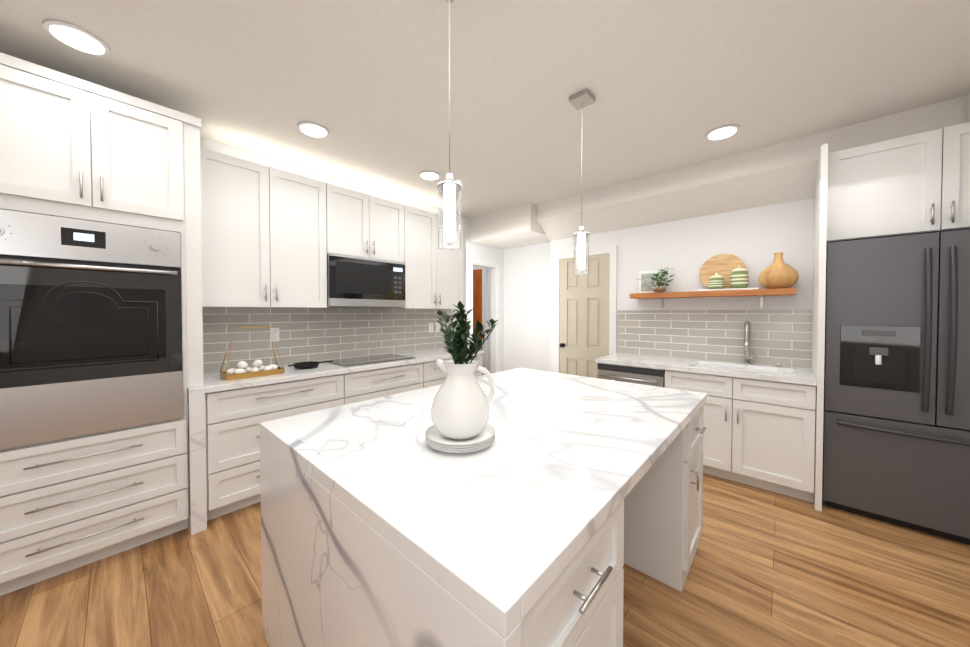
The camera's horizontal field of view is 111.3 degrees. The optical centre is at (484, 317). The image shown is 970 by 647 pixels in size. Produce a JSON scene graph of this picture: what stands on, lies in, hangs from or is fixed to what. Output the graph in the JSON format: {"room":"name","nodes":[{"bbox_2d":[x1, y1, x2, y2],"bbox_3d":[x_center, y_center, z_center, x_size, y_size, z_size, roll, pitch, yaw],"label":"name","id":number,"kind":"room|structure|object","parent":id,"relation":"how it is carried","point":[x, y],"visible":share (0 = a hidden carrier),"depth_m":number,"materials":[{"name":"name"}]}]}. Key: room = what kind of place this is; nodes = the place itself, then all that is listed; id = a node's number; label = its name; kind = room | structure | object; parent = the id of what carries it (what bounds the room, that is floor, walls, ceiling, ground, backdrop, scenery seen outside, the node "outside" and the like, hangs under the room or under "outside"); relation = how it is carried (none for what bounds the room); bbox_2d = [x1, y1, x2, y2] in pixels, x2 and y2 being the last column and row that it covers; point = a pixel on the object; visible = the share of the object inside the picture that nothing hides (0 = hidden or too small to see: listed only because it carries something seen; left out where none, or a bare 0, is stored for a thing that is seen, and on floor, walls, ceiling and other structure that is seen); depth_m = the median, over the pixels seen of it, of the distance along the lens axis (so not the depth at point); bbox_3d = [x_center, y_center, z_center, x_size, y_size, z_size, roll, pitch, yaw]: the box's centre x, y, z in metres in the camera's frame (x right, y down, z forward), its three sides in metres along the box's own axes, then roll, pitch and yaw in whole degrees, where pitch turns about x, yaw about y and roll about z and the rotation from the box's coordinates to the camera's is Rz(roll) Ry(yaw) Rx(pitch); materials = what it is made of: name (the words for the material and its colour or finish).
{"room":"kitchen","nodes":[
{"label":"kitchen","id":0,"kind":"room"},
{"bbox_2d":[200,137,503,371],"bbox_3d":[-1.983,-0.026,2.915,0.120,2.740,6.940,1,1,42],"label":"wall","id":1,"kind":"structure","parent":0,"point":[479,251],"depth_m":3.89,"materials":[{"name":"paint"}]},
{"bbox_2d":[200,147,335,306],"bbox_3d":[-1.806,-0.643,2.755,0.341,1.100,0.952,1,1,42],"label":"upper cabinet","id":2,"kind":"object","parent":1,"relation":"attached to","point":[272,237],"depth_m":2.58,"materials":[{"name":"white wood"}]},
{"bbox_2d":[202,307,451,372],"bbox_3d":[-1.353,0.157,3.521,0.010,0.522,2.679,1,1,42],"label":"backsplash","id":3,"kind":"structure","parent":1,"relation":"attached to","point":[306,334],"depth_m":3.17,"materials":[{"name":"tile"}]},
{"bbox_2d":[270,328,278,341],"bbox_3d":[-1.864,0.154,2.938,0.008,0.120,0.072,1,1,42],"label":"electrical outlet plate","id":4,"kind":"object","parent":3,"relation":"attached to","point":[275,333],"depth_m":2.93,"materials":[{"name":"white plastic"}]},
{"bbox_2d":[429,323,432,331],"bbox_3d":[-0.692,0.132,4.243,0.008,0.120,0.072,1,1,42],"label":"electrical outlet plate","id":5,"kind":"object","parent":3,"relation":"attached to","point":[430,324],"depth_m":4.24,"materials":[{"name":"white plastic"}]},
{"bbox_2d":[436,323,439,331],"bbox_3d":[-0.611,0.130,4.333,0.008,0.120,0.072,1,1,42],"label":"electrical outlet plate","id":6,"kind":"object","parent":3,"relation":"attached to","point":[437,324],"depth_m":4.32,"materials":[{"name":"white plastic"}]},
{"bbox_2d":[336,186,407,262],"bbox_3d":[-1.260,-0.891,3.359,0.341,0.625,0.810,1,1,42],"label":"upper cabinet","id":7,"kind":"object","parent":1,"relation":"attached to","point":[367,226],"depth_m":3.25,"materials":[{"name":"white wood"}]},
{"bbox_2d":[327,253,405,306],"bbox_3d":[-1.249,-0.342,3.359,0.369,0.467,0.802,1,1,42],"label":"microwave","id":8,"kind":"object","parent":7,"relation":"attached to","point":[353,281],"visible":0.98,"depth_m":3.19,"materials":[{"name":"silver metal"}]},
{"bbox_2d":[388,206,462,308],"bbox_3d":[-0.716,-0.664,3.968,0.341,1.100,0.944,1,1,42],"label":"upper cabinet","id":9,"kind":"object","parent":1,"relation":"attached to","point":[433,275],"depth_m":3.83,"materials":[{"name":"white wood"}]},
{"bbox_2d":[468,257,500,373],"bbox_3d":[-0.039,0.219,5.071,0.138,2.178,0.716,1,1,42],"label":"trim","id":10,"kind":"structure","parent":1,"relation":"attached to","point":[495,313],"depth_m":5.24,"materials":[{"name":"white wood"}]},
{"bbox_2d":[0,473,969,646],"bbox_3d":[-0.596,1.395,1.692,6.310,0.060,6.940,1,1,42],"label":"floor","id":11,"kind":"structure","parent":0,"point":[768,568],"depth_m":1.66,"materials":[{"name":"brown wood"}]},
{"bbox_2d":[0,52,203,595],"bbox_3d":[-2.300,0.055,1.972,0.669,2.610,0.892,1,1,42],"label":"tall cabinet","id":12,"kind":"object","parent":11,"relation":"on","point":[101,343],"visible":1,"depth_m":1.77,"materials":[{"name":"white wood"}]},
{"bbox_2d":[0,209,182,449],"bbox_3d":[-2.313,0.053,1.935,0.640,1.137,0.752,1,1,42],"label":"oven","id":13,"kind":"object","parent":12,"relation":"in","point":[91,310],"depth_m":1.75,"materials":[{"name":"silver metal"}]},
{"bbox_2d":[205,372,352,520],"bbox_3d":[-1.697,0.911,2.698,0.616,0.874,0.973,1,1,42],"label":"base cabinet","id":14,"kind":"object","parent":11,"relation":"on","point":[235,418],"depth_m":2.30,"materials":[{"name":"white wood"}]},
{"bbox_2d":[353,362,424,402],"bbox_3d":[-1.140,0.900,3.318,0.616,0.874,0.830,1,1,42],"label":"base cabinet","id":15,"kind":"object","parent":11,"relation":"on","point":[376,383],"depth_m":3.11,"materials":[{"name":"white wood"}]},
{"bbox_2d":[425,358,452,387],"bbox_3d":[-0.734,0.893,3.769,0.616,0.874,0.517,1,1,42],"label":"base cabinet","id":16,"kind":"object","parent":11,"relation":"on","point":[434,376],"depth_m":3.52,"materials":[{"name":"white wood"}]},
{"bbox_2d":[187,347,483,534],"bbox_3d":[-1.155,0.876,3.283,0.639,0.923,2.728,1,1,42],"label":"countertop","id":17,"kind":"structure","parent":16,"relation":"on","point":[212,382],"depth_m":2.24,"materials":[{"name":"stone"}]},
{"bbox_2d":[220,326,283,380],"bbox_3d":[-1.741,0.253,2.486,0.188,0.364,0.369,1,1,42],"label":"basket","id":18,"kind":"object","parent":17,"relation":"on","point":[258,369],"visible":1,"depth_m":2.44,"materials":[{"name":"gold metal"}]},
{"bbox_2d":[288,360,332,368],"bbox_3d":[-1.499,0.410,2.863,0.210,0.038,0.360,1,1,42],"label":"pan","id":19,"kind":"object","parent":17,"relation":"on","point":[307,365],"visible":1,"depth_m":2.82,"materials":[{"name":"black metal"}]},
{"bbox_2d":[327,354,415,366],"bbox_3d":[-1.131,0.418,3.299,0.455,0.007,0.740,1,1,42],"label":"cooktop","id":20,"kind":"object","parent":17,"relation":"in","point":[366,360],"depth_m":3.20,"materials":[{"name":"black glass"}]},
{"bbox_2d":[466,354,481,376],"bbox_3d":[-0.410,0.887,4.130,0.616,0.874,0.453,1,1,42],"label":"base cabinet","id":21,"kind":"object","parent":11,"relation":"on","point":[479,357],"depth_m":4.04,"materials":[{"name":"white wood"}]},
{"bbox_2d":[521,489,632,646],"bbox_3d":[-0.025,0.942,1.005,0.687,0.868,0.529,1,1,42],"label":"base cabinet","id":22,"kind":"object","parent":11,"relation":"on","point":[583,607],"depth_m":0.80,"materials":[{"name":"white wood"}]},
{"bbox_2d":[260,368,706,646],"bbox_3d":[0.167,0.907,1.695,1.350,0.915,1.905,1,1,42],"label":"kitchen island","id":23,"kind":"object","parent":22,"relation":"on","point":[384,523],"visible":1,"depth_m":0.98,"materials":[{"name":"stone"}]},
{"bbox_2d":[425,424,494,452],"bbox_3d":[-0.090,0.436,1.215,0.254,0.041,0.254,1,1,42],"label":"plates","id":24,"kind":"object","parent":23,"relation":"on","point":[437,440],"visible":0.54,"depth_m":1.14,"materials":[{"name":"white ceramic"}]},
{"bbox_2d":[431,301,497,439],"bbox_3d":[-0.096,0.183,1.218,0.236,0.487,0.239,1,1,42],"label":"pitcher","id":25,"kind":"object","parent":24,"relation":"on","point":[460,408],"visible":1,"depth_m":1.16,"materials":[{"name":"white ceramic"}]},
{"bbox_2d":[436,301,497,363],"bbox_3d":[-0.100,0.083,1.220,0.225,0.288,0.239,1,1,42],"label":"plant","id":26,"kind":"object","parent":25,"relation":"on","point":[458,348],"depth_m":1.19,"materials":[{"name":"green plant"}]},
{"bbox_2d":[598,363,664,386],"bbox_3d":[1.559,0.900,3.394,0.610,0.873,0.636,1,1,42],"label":"dishwasher","id":27,"kind":"object","parent":11,"relation":"on","point":[640,375],"visible":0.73,"depth_m":3.16,"materials":[{"name":"silver metal"}]},
{"bbox_2d":[633,405,705,591],"bbox_3d":[0.880,0.925,2.012,0.687,0.868,0.421,1,1,42],"label":"base cabinet","id":28,"kind":"object","parent":11,"relation":"on","point":[651,525],"depth_m":1.71,"materials":[{"name":"white wood"}]},
{"bbox_2d":[665,365,815,502],"bbox_3d":[2.174,0.908,2.890,0.970,0.874,0.601,1,1,42],"label":"base cabinet","id":29,"kind":"object","parent":11,"relation":"on","point":[759,433],"depth_m":2.57,"materials":[{"name":"white wood"}]},
{"bbox_2d":[595,320,816,385],"bbox_3d":[1.933,0.245,3.084,1.603,0.442,0.619,1,1,42],"label":"countertop","id":30,"kind":"structure","parent":29,"relation":"on","point":[805,376],"depth_m":2.92,"materials":[{"name":"stone"}]},
{"bbox_2d":[743,320,780,366],"bbox_3d":[2.418,0.228,2.898,0.259,0.402,0.202,1,1,42],"label":"faucet","id":31,"kind":"object","parent":30,"relation":"on","point":[747,325],"depth_m":2.94,"materials":[{"name":"silver metal"}]},
{"bbox_2d":[811,144,827,510],"bbox_3d":[2.543,0.078,2.533,0.034,2.545,0.619,1,1,42],"label":"end panel","id":32,"kind":"object","parent":11,"relation":"on","point":[819,275],"visible":0.86,"depth_m":2.31,"materials":[{"name":"white wood"}]},
{"bbox_2d":[822,229,969,544],"bbox_3d":[2.905,0.419,2.192,0.950,1.875,0.593,1,1,42],"label":"fridge","id":33,"kind":"object","parent":11,"relation":"on","point":[896,432],"visible":0.98,"depth_m":2.11,"materials":[{"name":"grey metal"}]},
{"bbox_2d":[0,0,969,217],"bbox_3d":[-0.596,-1.405,1.645,6.310,0.060,6.940,1,1,42],"label":"ceiling","id":34,"kind":"structure","parent":0,"point":[669,85],"depth_m":1.88,"materials":[{"name":"paint"}]},
{"bbox_2d":[43,19,109,56],"bbox_3d":[-2.001,-1.367,1.631,0.210,0.014,0.210,1,1,42],"label":"recessed light","id":35,"kind":"object","parent":34,"relation":"in","point":[75,37],"visible":0.96,"depth_m":1.62,"materials":[{"name":"white plastic"}]},
{"bbox_2d":[297,121,328,137],"bbox_3d":[-1.266,-1.381,2.449,0.210,0.014,0.210,1,1,42],"label":"recessed light","id":36,"kind":"object","parent":34,"relation":"in","point":[312,129],"visible":0.98,"depth_m":2.43,"materials":[{"name":"white plastic"}]},
{"bbox_2d":[419,171,439,179],"bbox_3d":[-0.545,-1.395,3.266,0.210,0.014,0.210,1,1,42],"label":"recessed light","id":37,"kind":"object","parent":34,"relation":"in","point":[429,175],"visible":0.98,"depth_m":3.24,"materials":[{"name":"white"}]},
{"bbox_2d":[437,0,461,250],"bbox_3d":[-0.144,-0.824,1.343,0.120,1.090,0.120,1,1,42],"label":"pendant light","id":38,"kind":"object","parent":34,"relation":"hanging from","point":[449,187],"visible":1,"depth_m":1.33,"materials":[{"name":"glass"}]},
{"bbox_2d":[470,202,549,248],"bbox_3d":[0.429,-1.256,4.712,1.036,0.339,0.768,1,1,42],"label":"beam","id":39,"kind":"structure","parent":34,"relation":"attached to","point":[514,226],"depth_m":4.44,"materials":[{"name":"paint"}]},
{"bbox_2d":[569,88,594,274],"bbox_3d":[0.609,-0.827,2.091,0.120,1.110,0.120,1,1,42],"label":"pendant light","id":40,"kind":"object","parent":34,"relation":"hanging from","point":[582,99],"visible":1,"depth_m":2.08,"materials":[{"name":"glass"}]},
{"bbox_2d":[705,124,739,140],"bbox_3d":[1.777,-1.381,2.484,0.210,0.014,0.210,1,1,42],"label":"recessed light","id":41,"kind":"object","parent":34,"relation":"in","point":[722,132],"visible":0.98,"depth_m":2.46,"materials":[{"name":"white plastic"}]},
{"bbox_2d":[536,95,966,240],"bbox_3d":[2.172,-1.198,3.032,3.797,0.399,0.338,1,1,42],"label":"beam","id":42,"kind":"structure","parent":34,"relation":"attached to","point":[782,172],"depth_m":2.94,"materials":[{"name":"paint"}]},
{"bbox_2d":[967,92,969,121],"bbox_3d":[1.209,-1.239,-0.404,0.638,0.199,6.056,1,1,42],"label":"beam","id":43,"kind":"structure","parent":34,"relation":"attached to","point":[968,107],"depth_m":2.04,"materials":[{"name":"paint"}]},
{"bbox_2d":[487,242,549,371],"bbox_3d":[1.683,-0.048,4.205,6.310,2.740,0.120,1,1,42],"label":"wall","id":44,"kind":"structure","parent":0,"point":[527,306],"depth_m":5.07,"materials":[{"name":"paint"}]},
{"bbox_2d":[473,266,486,375],"bbox_3d":[-0.310,0.194,5.892,0.885,2.200,0.040,1,1,42],"label":"door frame","id":45,"kind":"structure","parent":44,"relation":"attached to","point":[480,294],"depth_m":5.65,"materials":[{"name":"brown wood"}]},
{"bbox_2d":[550,198,813,371],"bbox_3d":[2.431,-0.032,3.250,3.920,2.740,0.299,1,1,42],"label":"wall","id":46,"kind":"structure","parent":0,"point":[755,239],"depth_m":3.25,"materials":[{"name":"paint"}]},
{"bbox_2d":[554,245,616,377],"bbox_3d":[1.202,0.245,4.101,0.816,2.158,0.086,1,1,42],"label":"door","id":47,"kind":"structure","parent":46,"relation":"attached to","point":[585,321],"depth_m":4.10,"materials":[{"name":"beige wood"}]},
{"bbox_2d":[630,288,795,307],"bbox_3d":[2.097,-0.168,3.182,1.290,0.155,0.244,1,1,42],"label":"wood shelf","id":48,"kind":"object","parent":46,"relation":"attached to","point":[761,293],"visible":1,"depth_m":3.02,"materials":[{"name":"brown wood"}]},
{"bbox_2d":[639,270,657,292],"bbox_3d":[1.768,-0.379,3.591,0.190,0.250,0.022,1,1,42],"label":"framed picture","id":49,"kind":"object","parent":48,"relation":"on","point":[645,287],"visible":0.71,"depth_m":3.59,"materials":[{"name":"white"}]},
{"bbox_2d":[637,267,674,292],"bbox_3d":[1.775,-0.381,3.453,0.380,0.260,0.255,1,1,42],"label":"potted plant","id":50,"kind":"object","parent":48,"relation":"on","point":[660,289],"visible":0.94,"depth_m":3.41,"materials":[{"name":"green plant"}]},
{"bbox_2d":[700,254,745,288],"bbox_3d":[2.249,-0.426,3.145,0.360,0.358,0.080,1,1,42],"label":"cutting board","id":51,"kind":"object","parent":48,"relation":"on","point":[724,265],"visible":0.69,"depth_m":3.15,"materials":[{"name":"brown wood"}]},
{"bbox_2d":[695,266,759,290],"bbox_3d":[2.204,-0.353,3.029,0.470,0.218,0.145,1,1,42],"label":"canisters","id":52,"kind":"object","parent":48,"relation":"on","point":[739,277],"visible":1,"depth_m":2.95,"materials":[{"name":"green ceramic"}]},
{"bbox_2d":[758,252,798,288],"bbox_3d":[2.483,-0.393,2.808,0.260,0.305,0.221,1,1,42],"label":"vase","id":53,"kind":"object","parent":48,"relation":"on","point":[778,273],"visible":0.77,"depth_m":2.75,"materials":[{"name":"beige ceramic"}]},
{"bbox_2d":[617,310,812,368],"bbox_3d":[2.143,0.175,3.303,1.624,0.494,0.010,1,1,42],"label":"backsplash","id":54,"kind":"structure","parent":46,"relation":"attached to","point":[783,338],"depth_m":3.19,"materials":[{"name":"tile"}]},
{"bbox_2d":[826,122,969,245],"bbox_3d":[3.064,-0.860,2.131,1.253,0.635,0.496,1,1,42],"label":"upper cabinet","id":55,"kind":"object","parent":46,"relation":"attached to","point":[918,183],"visible":0.94,"depth_m":2.17,"materials":[{"name":"white wood"}]}
]}

